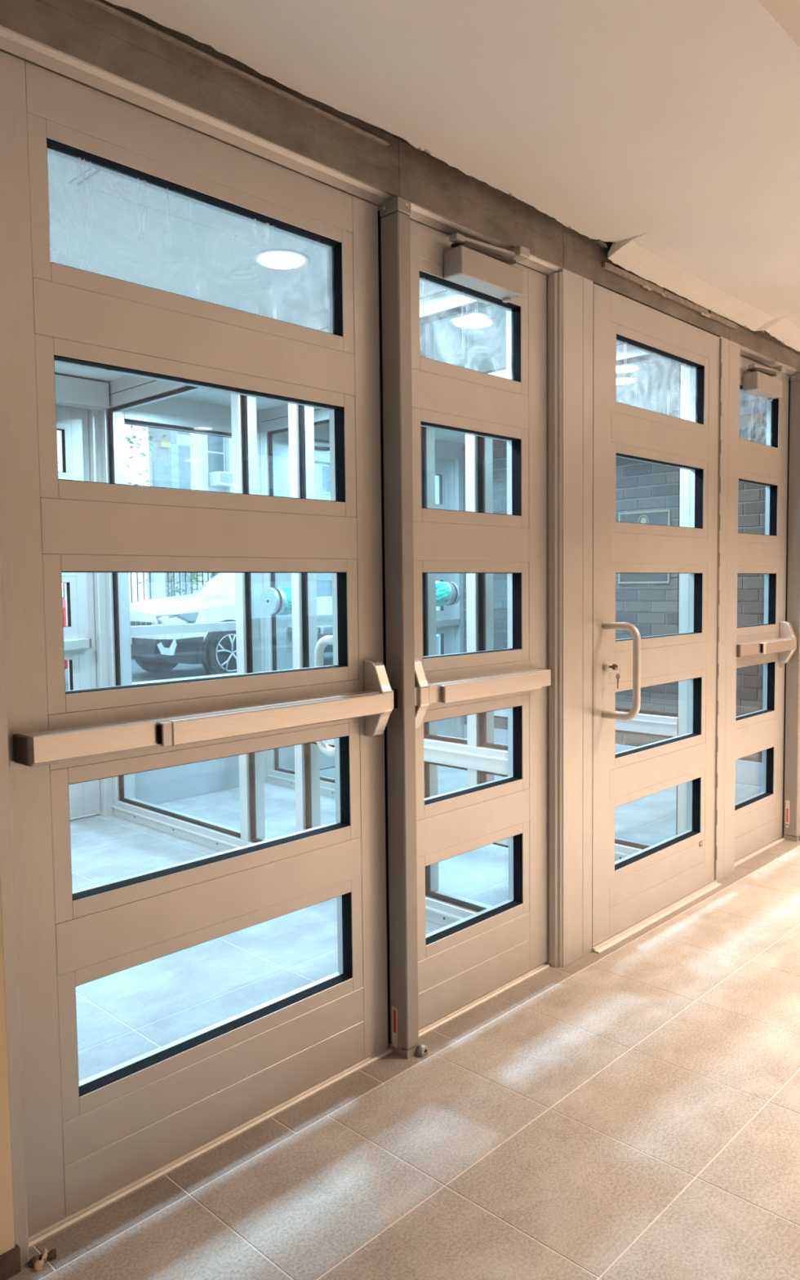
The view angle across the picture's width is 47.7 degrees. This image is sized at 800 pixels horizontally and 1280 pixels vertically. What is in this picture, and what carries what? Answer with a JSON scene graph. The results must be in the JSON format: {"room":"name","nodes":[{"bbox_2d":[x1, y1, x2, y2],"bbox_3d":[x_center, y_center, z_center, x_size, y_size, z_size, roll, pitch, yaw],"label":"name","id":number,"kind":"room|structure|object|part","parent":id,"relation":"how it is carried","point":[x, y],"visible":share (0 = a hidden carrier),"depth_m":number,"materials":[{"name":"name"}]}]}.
{"room":"building entrance lobby","nodes":[
{"label":"building entrance lobby","id":0,"kind":"room"},
{"bbox_2d":[0,116,613,1254],"bbox_3d":[-0.088,-0.280,2.330,0.150,2.675,7.660,3,5,44],"label":"wall","id":1,"kind":"structure","parent":0,"point":[6,1215],"depth_m":1.63,"materials":[{"name":"beige paint"}]},
{"bbox_2d":[0,1244,21,1279],"bbox_3d":[-1.702,1.203,0.648,0.058,0.046,2.850,3,5,44],"label":"baseboard","id":2,"kind":"structure","parent":1,"relation":"attached to","point":[10,1260],"depth_m":1.64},
{"bbox_2d":[0,50,397,1236],"bbox_3d":[-0.427,0.017,2.045,0.267,2.186,0.984,3,5,44],"label":"door","id":3,"kind":"structure","parent":1,"relation":"in","point":[90,1138],"depth_m":1.90,"materials":[{"name":"metal"}]},
{"bbox_3d":[-0.420,-0.838,1.970,0.006,0.223,0.736,3,5,44],"label":"glass pane","id":4,"kind":"part","parent":3,"relation":"part of","materials":[{"name":"clear glass"}]},
{"bbox_3d":[-0.419,-1.028,1.955,0.058,0.089,0.811,3,5,44],"label":"rail","id":5,"kind":"part","parent":3,"relation":"part of","materials":[{"name":"metal"}]},
{"bbox_3d":[-0.414,-0.639,1.979,0.058,0.101,0.811,3,5,44],"label":"rail","id":6,"kind":"part","parent":3,"relation":"part of","materials":[{"name":"metal"}]},
{"bbox_3d":[-0.410,-0.235,2.003,0.058,0.104,0.811,3,5,44],"label":"rail","id":7,"kind":"part","parent":3,"relation":"part of","materials":[{"name":"metal"}]},
{"bbox_3d":[-0.405,0.173,2.028,0.058,0.106,0.811,3,5,44],"label":"rail","id":8,"kind":"part","parent":3,"relation":"part of","materials":[{"name":"metal"}]},
{"bbox_3d":[-0.401,0.576,2.053,0.058,0.102,0.811,3,5,44],"label":"rail","id":9,"kind":"part","parent":3,"relation":"part of","materials":[{"name":"metal"}]},
{"bbox_3d":[-0.396,0.964,2.076,0.058,0.088,0.811,3,5,44],"label":"rail","id":10,"kind":"part","parent":3,"relation":"part of","materials":[{"name":"metal"}]},
{"bbox_3d":[-0.395,1.059,2.082,0.058,0.100,0.811,3,5,44],"label":"kick rail","id":11,"kind":"part","parent":3,"relation":"part of","materials":[{"name":"metal"}]},
{"bbox_3d":[-0.177,0.150,2.405,0.137,0.325,0.025,3,5,44],"label":"pull handle","id":12,"kind":"part","parent":3,"relation":"part of","materials":[{"name":"metal"}]},
{"bbox_2d":[100,280,508,926],"bbox_3d":[-0.541,-0.155,3.955,2.822,2.330,0.114,3,5,44],"label":"door frame","id":13,"kind":"structure","parent":1,"relation":"in","point":[483,759],"depth_m":3.81,"materials":[{"name":"metal"}]},
{"bbox_2d":[259,586,292,615],"bbox_3d":[-0.527,-0.173,4.028,0.128,0.128,0.154,3,5,44],"label":"bell","id":14,"kind":"object","parent":13,"relation":"attached to","point":[277,600],"visible":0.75,"depth_m":3.98,"materials":[{"name":"metal"}]},
{"bbox_3d":[-0.526,0.965,4.026,2.820,0.085,0.100,3,5,44],"label":"sill","id":15,"kind":"part","parent":13,"relation":"part of","materials":[{"name":"metal"}]},
{"bbox_3d":[-0.532,0.370,3.990,2.731,0.080,0.108,3,5,44],"label":"rail","id":16,"kind":"part","parent":13,"relation":"part of","materials":[{"name":"metal"}]},
{"bbox_3d":[0.282,0.666,3.224,0.477,0.050,0.100,3,5,44],"label":"rail","id":17,"kind":"part","parent":13,"relation":"part of","materials":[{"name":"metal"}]},
{"bbox_2d":[0,0,799,1271],"bbox_3d":[0.915,-0.145,3.351,0.170,2.371,4.816,3,5,44],"label":"door frame","id":18,"kind":"structure","parent":1,"relation":"attached to","point":[121,53],"depth_m":2.56,"materials":[{"name":"metal"}]},
{"bbox_2d":[261,342,691,861],"bbox_3d":[0.202,-0.211,4.724,2.822,2.330,0.114,3,5,44],"label":"window","id":19,"kind":"structure","parent":1,"relation":"in","point":[274,421],"depth_m":3.99,"materials":[{"name":"metal"}]},
{"bbox_3d":[0.216,0.910,4.795,2.820,0.085,0.100,3,5,44],"label":"sill","id":20,"kind":"part","parent":19,"relation":"part of","materials":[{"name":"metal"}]},
{"bbox_3d":[0.210,0.315,4.758,2.731,0.080,0.108,3,5,44],"label":"rail","id":21,"kind":"part","parent":19,"relation":"part of","materials":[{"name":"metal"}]},
{"bbox_2d":[409,219,553,1029],"bbox_3d":[0.229,-0.032,2.623,0.133,2.198,0.710,3,5,44],"label":"door","id":22,"kind":"structure","parent":1,"relation":"in","point":[460,962],"depth_m":2.67,"materials":[{"name":"metal"}]},
{"bbox_3d":[0.187,-1.073,2.583,0.058,0.089,0.525,3,5,44],"label":"rail","id":23,"kind":"part","parent":22,"relation":"part of","materials":[{"name":"metal"}]},
{"bbox_3d":[0.192,-0.684,2.607,0.058,0.101,0.525,3,5,44],"label":"rail","id":24,"kind":"part","parent":22,"relation":"part of","materials":[{"name":"metal"}]},
{"bbox_3d":[0.196,-0.281,2.631,0.058,0.104,0.525,3,5,44],"label":"rail","id":25,"kind":"part","parent":22,"relation":"part of","materials":[{"name":"metal"}]},
{"bbox_3d":[0.206,0.530,2.680,0.058,0.102,0.525,3,5,44],"label":"rail","id":26,"kind":"part","parent":22,"relation":"part of","materials":[{"name":"metal"}]},
{"bbox_3d":[0.210,0.919,2.704,0.058,0.088,0.525,3,5,44],"label":"rail","id":27,"kind":"part","parent":22,"relation":"part of","materials":[{"name":"metal"}]},
{"bbox_3d":[0.211,1.014,2.710,0.058,0.100,0.525,3,5,44],"label":"kick rail","id":28,"kind":"part","parent":22,"relation":"part of","materials":[{"name":"metal"}]},
{"bbox_3d":[0.201,0.128,2.656,0.058,0.106,0.525,3,5,44],"label":"rail","id":29,"kind":"part","parent":22,"relation":"part of","materials":[{"name":"metal"}]},
{"bbox_3d":[0.239,-1.090,2.557,0.259,0.020,0.018,-4,5,-44],"label":"closer arm","id":30,"kind":"part","parent":22,"relation":"part of","materials":[{"name":"metal"}]},
{"bbox_3d":[0.187,-0.883,2.597,0.006,0.223,0.450,3,5,44],"label":"glass pane","id":31,"kind":"part","parent":22,"relation":"part of","materials":[{"name":"clear glass"}]},
{"bbox_3d":[0.241,-1.100,2.535,0.247,0.023,0.024,-4,5,-45],"label":"closer arm","id":32,"kind":"part","parent":22,"relation":"part of","materials":[{"name":"paint"}]},
{"bbox_2d":[591,283,721,946],"bbox_3d":[0.991,-0.081,3.302,0.195,2.196,0.932,3,5,44],"label":"door","id":33,"kind":"structure","parent":1,"relation":"in","point":[626,891],"depth_m":3.30,"materials":[{"name":"metal"}]},
{"bbox_2d":[608,663,620,688],"bbox_3d":[0.723,0.122,3.040,0.028,0.083,0.034,-2,4,-23],"label":"keys","id":34,"kind":"object","parent":33,"relation":"hanging from","point":[615,667],"visible":1,"depth_m":3.03,"materials":[{"name":"gold metal"}]},
{"bbox_3d":[0.734,0.104,3.002,0.137,0.325,0.025,3,5,44],"label":"pull handle","id":35,"kind":"part","parent":33,"relation":"part of","materials":[{"name":"metal"}]},
{"bbox_3d":[0.956,0.867,3.410,0.058,0.088,0.728,3,5,44],"label":"rail","id":36,"kind":"part","parent":33,"relation":"part of","materials":[{"name":"metal"}]},
{"bbox_3d":[0.957,0.962,3.416,0.058,0.100,0.728,3,5,44],"label":"kick rail","id":37,"kind":"part","parent":33,"relation":"part of","materials":[{"name":"metal"}]},
{"bbox_3d":[0.951,0.479,3.387,0.058,0.102,0.728,3,5,44],"label":"rail","id":38,"kind":"part","parent":33,"relation":"part of","materials":[{"name":"metal"}]},
{"bbox_3d":[0.947,0.077,3.362,0.058,0.106,0.728,3,5,44],"label":"rail","id":39,"kind":"part","parent":33,"relation":"part of","materials":[{"name":"metal"}]},
{"bbox_3d":[0.942,-0.332,3.337,0.058,0.104,0.728,3,5,44],"label":"rail","id":40,"kind":"part","parent":33,"relation":"part of","materials":[{"name":"metal"}]},
{"bbox_3d":[0.938,-0.735,3.313,0.058,0.101,0.728,3,5,44],"label":"rail","id":41,"kind":"part","parent":33,"relation":"part of","materials":[{"name":"metal"}]},
{"bbox_3d":[0.932,-0.934,3.303,0.006,0.223,0.654,3,5,44],"label":"glass pane","id":42,"kind":"part","parent":33,"relation":"part of","materials":[{"name":"clear glass"}]},
{"bbox_3d":[0.933,-1.129,3.289,0.058,0.099,0.728,3,5,44],"label":"rail","id":43,"kind":"part","parent":33,"relation":"part of","materials":[{"name":"metal"}]},
{"bbox_2d":[733,355,796,862],"bbox_3d":[1.599,-0.128,4.042,0.133,2.186,0.689,3,5,44],"label":"door","id":44,"kind":"structure","parent":1,"relation":"in","point":[758,818],"depth_m":4.16,"materials":[{"name":"metal"}]},
{"bbox_3d":[1.561,-0.985,4.021,0.006,0.223,0.450,3,5,44],"label":"glass pane","id":45,"kind":"part","parent":44,"relation":"part of","materials":[{"name":"clear glass"}]},
{"bbox_3d":[1.586,0.912,4.133,0.058,0.100,0.525,3,5,44],"label":"kick rail","id":46,"kind":"part","parent":44,"relation":"part of","materials":[{"name":"metal"}]},
{"bbox_3d":[1.585,0.817,4.127,0.058,0.088,0.525,3,5,44],"label":"rail","id":47,"kind":"part","parent":44,"relation":"part of","materials":[{"name":"metal"}]},
{"bbox_3d":[1.580,0.428,4.104,0.058,0.102,0.525,3,5,44],"label":"rail","id":48,"kind":"part","parent":44,"relation":"part of","materials":[{"name":"metal"}]},
{"bbox_3d":[1.576,0.026,4.079,0.058,0.106,0.525,3,5,44],"label":"rail","id":49,"kind":"part","parent":44,"relation":"part of","materials":[{"name":"metal"}]},
{"bbox_3d":[1.571,-0.383,4.054,0.058,0.104,0.525,3,5,44],"label":"rail","id":50,"kind":"part","parent":44,"relation":"part of","materials":[{"name":"metal"}]},
{"bbox_3d":[1.566,-0.786,4.030,0.058,0.101,0.525,3,5,44],"label":"rail","id":51,"kind":"part","parent":44,"relation":"part of","materials":[{"name":"metal"}]},
{"bbox_3d":[1.562,-1.175,4.006,0.058,0.089,0.525,3,5,44],"label":"rail","id":52,"kind":"part","parent":44,"relation":"part of","materials":[{"name":"metal"}]},
{"bbox_3d":[1.579,-1.166,3.946,0.245,0.020,0.018,-4,5,-44],"label":"closer arm","id":53,"kind":"part","parent":44,"relation":"part of","materials":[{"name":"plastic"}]},
{"bbox_3d":[1.581,-1.175,3.923,0.233,0.023,0.024,-4,5,-45],"label":"closer arm","id":54,"kind":"part","parent":44,"relation":"part of","materials":[{"name":"paint"}]},
{"bbox_2d":[6,765,799,1279],"bbox_3d":[2.553,1.143,2.207,9.980,0.120,11.000,3,5,44],"label":"floor","id":55,"kind":"structure","parent":0,"point":[629,1109],"depth_m":2.13,"materials":[{"name":"tile"}]},
{"bbox_2d":[377,196,428,1058],"bbox_3d":[-0.007,-0.002,2.361,0.142,2.206,0.061,3,5,44],"label":"post","id":56,"kind":"object","parent":55,"relation":"on","point":[393,218],"visible":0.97,"depth_m":2.33,"materials":[{"name":"metal"}]},
{"bbox_2d":[782,372,799,841],"bbox_3d":[1.866,-0.142,4.301,0.142,2.206,0.061,3,5,44],"label":"post","id":57,"kind":"object","parent":55,"relation":"on","point":[791,771],"visible":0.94,"depth_m":4.28,"materials":[{"name":"metal"}]},
{"bbox_2d":[47,152,759,443],"bbox_3d":[-0.209,-1.406,4.308,2.918,0.124,5.050,3,5,44],"label":"ceiling","id":58,"kind":"structure","parent":0,"point":[207,255],"depth_m":3.04,"materials":[{"name":"white paint"}]},
{"bbox_3d":[-0.491,-1.233,2.502,0.434,0.003,0.614,3,5,44],"label":"access panel","id":59,"kind":"part","parent":58,"relation":"part of","materials":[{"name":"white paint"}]},
{"bbox_2d":[253,248,308,269],"bbox_3d":[-0.395,-1.262,3.009,0.180,0.008,0.180,3,5,44],"label":"recessed light","id":60,"kind":"object","parent":58,"relation":"in","point":[275,259],"visible":1,"depth_m":2.99,"materials":[{"name":"white paint"}]},
{"bbox_2d":[448,311,491,324],"bbox_3d":[0.282,-1.312,3.695,0.180,0.008,0.180,3,5,44],"label":"recessed light","id":61,"kind":"object","parent":58,"relation":"in","point":[477,317],"visible":0.66,"depth_m":3.69,"materials":[{"name":"white paint"}]},
{"bbox_2d":[616,376,639,384],"bbox_3d":[1.193,-1.393,4.869,0.180,0.008,0.180,3,5,44],"label":"recessed light","id":62,"kind":"object","parent":58,"relation":"in","point":[621,380],"visible":0.62,"depth_m":4.83,"materials":[{"name":"white paint"}]},
{"bbox_2d":[105,0,799,351],"bbox_3d":[1.427,-1.454,3.108,0.878,0.460,11.000,3,5,44],"label":"ceiling","id":63,"kind":"structure","parent":0,"point":[667,132],"depth_m":2.05,"materials":[{"name":"paint"}]},
{"bbox_2d":[462,398,766,786],"bbox_3d":[1.554,-0.311,6.128,2.828,2.330,0.162,3,5,44],"label":"wall","id":64,"kind":"structure","parent":0,"point":[640,486],"depth_m":5.90,"materials":[{"name":"brick"}]},
{"bbox_2d":[54,373,109,410],"bbox_3d":[-1.774,-1.270,4.572,0.113,0.128,0.602,3,5,44],"label":"box","id":65,"kind":"object","parent":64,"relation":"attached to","point":[73,392],"visible":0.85,"depth_m":4.65,"materials":[{"name":"metal"}]},
{"bbox_2d":[72,406,464,816],"bbox_3d":[-1.225,-0.233,5.353,0.106,2.330,5.020,3,5,44],"label":"door frame","id":66,"kind":"structure","parent":64,"relation":"attached to","point":[447,450],"depth_m":5.62,"materials":[{"name":"metal"}]},
{"bbox_2d":[55,403,100,818],"bbox_3d":[-1.895,-0.131,4.639,0.133,2.198,0.710,3,5,44],"label":"door","id":67,"kind":"structure","parent":66,"relation":"attached to","point":[79,640],"depth_m":4.83,"materials":[{"name":"paint"}]},
{"bbox_3d":[-1.936,-1.171,4.599,0.058,0.089,0.525,3,5,44],"label":"rail","id":68,"kind":"part","parent":67,"relation":"part of","materials":[{"name":"metal"}]},
{"bbox_3d":[-1.927,-0.379,4.647,0.058,0.104,0.525,3,5,44],"label":"rail","id":69,"kind":"part","parent":67,"relation":"part of","materials":[{"name":"metal"}]},
{"bbox_3d":[-1.923,0.030,4.672,0.058,0.106,0.525,3,5,44],"label":"rail","id":70,"kind":"part","parent":67,"relation":"part of","materials":[{"name":"metal"}]},
{"bbox_3d":[-1.914,0.820,4.720,0.058,0.088,0.525,3,5,44],"label":"rail","id":71,"kind":"part","parent":67,"relation":"part of","materials":[{"name":"metal"}]},
{"bbox_3d":[-1.913,0.915,4.726,0.058,0.100,0.525,3,5,44],"label":"kick rail","id":72,"kind":"part","parent":67,"relation":"part of","materials":[{"name":"metal"}]},
{"bbox_2d":[121,396,266,804],"bbox_3d":[-1.227,-0.233,5.362,0.090,2.330,0.968,3,5,44],"label":"window","id":73,"kind":"structure","parent":66,"relation":"attached to","point":[162,785],"depth_m":5.29,"materials":[{"name":"glass"}]},
{"bbox_3d":[-1.228,-0.071,5.369,0.090,0.052,0.867,3,5,44],"label":"rail","id":74,"kind":"part","parent":73,"relation":"part of","materials":[{"name":"metal"}]},
{"bbox_3d":[-1.228,0.089,5.381,0.016,0.268,0.866,3,5,44],"label":"glass pane","id":75,"kind":"part","parent":73,"relation":"part of","materials":[{"name":"clear glass"}]},
{"bbox_3d":[-1.224,0.241,5.388,0.090,0.036,0.867,3,5,44],"label":"sill","id":76,"kind":"part","parent":73,"relation":"part of","materials":[{"name":"metal"}]},
{"bbox_3d":[-1.224,0.594,5.413,0.060,0.672,0.867,3,5,44],"label":"knee panel","id":77,"kind":"part","parent":73,"relation":"part of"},
{"bbox_2d":[282,435,334,770],"bbox_3d":[-0.511,-0.227,6.072,0.133,2.186,0.689,3,5,44],"label":"door","id":78,"kind":"structure","parent":64,"relation":"in","point":[322,449],"depth_m":5.94,"materials":[{"name":"paint"}]},
{"bbox_3d":[-0.548,-1.275,6.037,0.058,0.089,0.525,3,5,44],"label":"rail","id":79,"kind":"part","parent":78,"relation":"part of","materials":[{"name":"metal"}]},
{"bbox_3d":[-0.531,-1.265,5.977,0.245,0.020,0.018,-4,5,-44],"label":"closer arm","id":80,"kind":"part","parent":78,"relation":"part of","materials":[{"name":"metal"}]},
{"bbox_3d":[-0.528,-1.275,5.954,0.233,0.023,0.024,-4,5,-45],"label":"closer arm","id":81,"kind":"part","parent":78,"relation":"part of","materials":[{"name":"paint"}]},
{"bbox_3d":[-0.539,-0.482,6.085,0.058,0.104,0.525,3,5,44],"label":"rail","id":82,"kind":"part","parent":78,"relation":"part of","materials":[{"name":"metal"}]},
{"bbox_3d":[-0.534,-0.074,6.110,0.058,0.106,0.525,3,5,44],"label":"rail","id":83,"kind":"part","parent":78,"relation":"part of","materials":[{"name":"metal"}]},
{"bbox_3d":[-0.524,0.812,6.164,0.058,0.100,0.525,3,5,44],"label":"kick rail","id":84,"kind":"part","parent":78,"relation":"part of","materials":[{"name":"metal"}]},
{"bbox_2d":[435,457,459,737],"bbox_3d":[0.088,-0.272,6.695,0.130,2.186,0.987,3,5,44],"label":"door","id":85,"kind":"structure","parent":64,"relation":"in","point":[446,622],"depth_m":6.97,"materials":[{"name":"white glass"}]},
{"bbox_3d":[0.050,-1.319,6.656,0.058,0.089,0.809,3,5,44],"label":"rail","id":86,"kind":"part","parent":85,"relation":"part of","materials":[{"name":"metal"}]},
{"bbox_3d":[0.059,-0.527,6.704,0.058,0.104,0.809,3,5,44],"label":"rail","id":87,"kind":"part","parent":85,"relation":"part of","materials":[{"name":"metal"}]},
{"bbox_3d":[0.064,-0.118,6.729,0.058,0.106,0.809,3,5,44],"label":"rail","id":88,"kind":"part","parent":85,"relation":"part of","materials":[{"name":"metal"}]},
{"bbox_3d":[0.072,0.672,6.777,0.058,0.088,0.809,3,5,44],"label":"rail","id":89,"kind":"part","parent":85,"relation":"part of","materials":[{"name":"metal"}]},
{"bbox_3d":[0.074,0.767,6.783,0.058,0.100,0.809,3,5,44],"label":"kick rail","id":90,"kind":"part","parent":85,"relation":"part of","materials":[{"name":"metal"}]},
{"bbox_2d":[435,581,460,606],"bbox_3d":[0.203,-0.233,4.562,0.128,0.129,0.174,3,5,44],"label":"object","id":91,"kind":"object","parent":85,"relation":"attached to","point":[447,593],"visible":0.59,"depth_m":4.52,"materials":[{"name":"metal"}]},
{"bbox_2d":[617,509,671,583],"bbox_3d":[1.602,-0.608,5.950,0.371,0.473,0.015,3,5,44],"label":"plaque","id":92,"kind":"object","parent":64,"relation":"attached to","point":[654,517],"visible":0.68,"depth_m":5.93,"materials":[{"name":"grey metal"}]},
{"bbox_2d":[675,403,766,417],"bbox_3d":[1.655,-1.401,5.853,2.300,0.047,0.004,3,5,44],"label":"tape","id":93,"kind":"object","parent":64,"relation":"attached to","point":[760,407],"visible":0.02,"depth_m":5.41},
{"label":"outside","id":94,"kind":"structure","parent":0,"visible":0},
{"bbox_2d":[170,430,193,595],"bbox_3d":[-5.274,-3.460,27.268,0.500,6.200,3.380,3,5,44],"label":"building","id":95,"kind":"structure","parent":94,"point":[180,441],"depth_m":26.02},
{"bbox_3d":[-5.156,-5.798,26.986,0.099,0.300,3.380,3,5,44],"label":"cornice","id":96,"kind":"part","parent":95,"relation":"part of","materials":[{"name":"white"}]},
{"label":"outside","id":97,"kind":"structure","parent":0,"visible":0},
{"bbox_3d":[2.085,-0.305,26.916,5.000,0.180,80.000,3,5,44],"label":"sidewalk","id":98,"kind":"object","parent":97,"visible":0},
{"bbox_2d":[57,424,167,485],"bbox_3d":[-7.237,-3.381,19.880,4.495,7.091,4.521,3,5,44],"label":"street tree","id":99,"kind":"object","parent":98,"relation":"on","point":[144,429],"visible":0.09,"depth_m":19.78,"materials":[{"name":"green plant"}]},
{"bbox_2d":[148,426,173,597],"bbox_3d":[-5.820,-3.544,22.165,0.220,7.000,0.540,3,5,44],"label":"brick building","id":100,"kind":"structure","parent":98,"relation":"on","point":[157,460],"depth_m":22.07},
{"bbox_2d":[137,573,200,596],"bbox_3d":[-4.968,-1.369,19.587,1.394,1.353,1.488,-2,4,-14],"label":"potted shrub","id":101,"kind":"object","parent":98,"relation":"on","point":[171,592],"visible":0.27,"depth_m":19.56,"materials":[{"name":"green plant"}]},
{"bbox_3d":[-4.936,-1.007,19.587,0.035,0.630,0.040,-1,3,-1],"label":"stem","id":102,"kind":"part","parent":101,"relation":"part of","materials":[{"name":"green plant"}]},
{"bbox_2d":[190,573,218,591],"bbox_3d":[-4.031,-1.437,20.494,1.475,1.357,1.519,3,5,44],"label":"potted shrub","id":103,"kind":"object","parent":98,"relation":"on","point":[199,574],"visible":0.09,"depth_m":20.38,"materials":[{"name":"green plant"}]},
{"bbox_2d":[146,572,438,610],"bbox_3d":[-3.286,-1.049,20.217,0.300,2.200,17.000,3,5,44],"label":"wall","id":104,"kind":"structure","parent":98,"relation":"on","point":[157,580],"depth_m":18.36,"materials":[{"name":"white paint"}]},
{"bbox_2d":[62,572,438,602],"bbox_3d":[-3.286,-1.115,20.213,0.030,0.829,17.000,3,5,44],"label":"iron railing","id":105,"kind":"object","parent":104,"relation":"on","point":[131,572],"visible":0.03,"depth_m":18.65,"materials":[{"name":"black metal"}]},
{"bbox_2d":[190,432,437,592],"bbox_3d":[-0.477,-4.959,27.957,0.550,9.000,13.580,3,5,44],"label":"apartment building","id":106,"kind":"structure","parent":98,"relation":"on","point":[208,453],"depth_m":23.30,"materials":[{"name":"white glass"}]},
{"bbox_3d":[-4.751,-5.218,23.309,0.020,0.720,0.460,3,5,44],"label":"pane","id":107,"kind":"part","parent":106,"relation":"part of","materials":[{"name":"clear glass"}]},
{"bbox_3d":[-4.742,-4.445,23.356,0.020,0.730,0.460,3,5,44],"label":"pane","id":108,"kind":"part","parent":106,"relation":"part of","materials":[{"name":"clear glass"}]},
{"bbox_2d":[208,471,232,487],"bbox_3d":[-4.546,-4.124,23.232,0.436,0.340,0.540,3,5,44],"label":"air conditioner","id":109,"kind":"object","parent":106,"relation":"attached to","point":[218,478],"visible":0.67,"depth_m":23.06,"materials":[{"name":"white metal"}]},
{"bbox_2d":[220,473,232,483],"bbox_3d":[-4.397,-4.127,23.088,0.010,0.220,0.420,3,5,44],"label":"grille","id":110,"kind":"object","parent":109,"relation":"attached to","point":[224,477],"depth_m":23.06,"materials":[{"name":"white metal"}]},
{"bbox_3d":[-1.998,-4.649,26.197,0.020,0.730,0.650,3,5,44],"label":"pane","id":111,"kind":"part","parent":106,"relation":"part of","materials":[{"name":"clear glass"}]},
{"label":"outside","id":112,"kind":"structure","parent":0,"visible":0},
{"bbox_2d":[64,636,439,690],"bbox_3d":[5.830,-0.069,23.316,5.400,0.260,80.000,3,5,44],"label":"street","id":113,"kind":"structure","parent":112,"point":[180,670],"depth_m":13.73,"materials":[{"name":"grey asphalt"}]},
{"bbox_2d":[62,596,67,669],"bbox_3d":[-6.241,-0.074,9.979,2.160,1.738,4.794,3,5,44],"label":"parked car","id":114,"kind":"object","parent":113,"relation":"on","point":[63,598],"visible":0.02,"depth_m":10.95,"materials":[{"name":"red metal"}]},
{"bbox_2d":[62,609,66,626],"bbox_3d":[-4.025,-0.251,11.004,0.066,0.232,0.194,1,4,28],"label":"tail light","id":115,"kind":"object","parent":114,"relation":"attached to","point":[64,611],"depth_m":10.92,"materials":[{"name":"red plastic"}]},
{"bbox_2d":[129,573,333,675],"bbox_3d":[-2.058,-0.437,14.265,2.160,1.807,4.794,3,5,44],"label":"suv","id":116,"kind":"object","parent":113,"relation":"on","point":[215,601],"visible":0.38,"depth_m":12.43,"materials":[{"name":"white metal"}]},
{"bbox_2d":[129,619,154,626],"bbox_3d":[-3.695,-0.209,12.575,1.080,0.140,0.054,3,5,44],"label":"grille","id":117,"kind":"object","parent":116,"relation":"attached to","point":[133,622],"depth_m":12.39,"materials":[{"name":"silver metal"}]},
{"bbox_3d":[-3.116,0.062,12.175,0.459,0.289,0.141,0,4,11],"label":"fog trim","id":118,"kind":"part","parent":116,"relation":"part of","materials":[{"name":"white plastic"}]}
]}

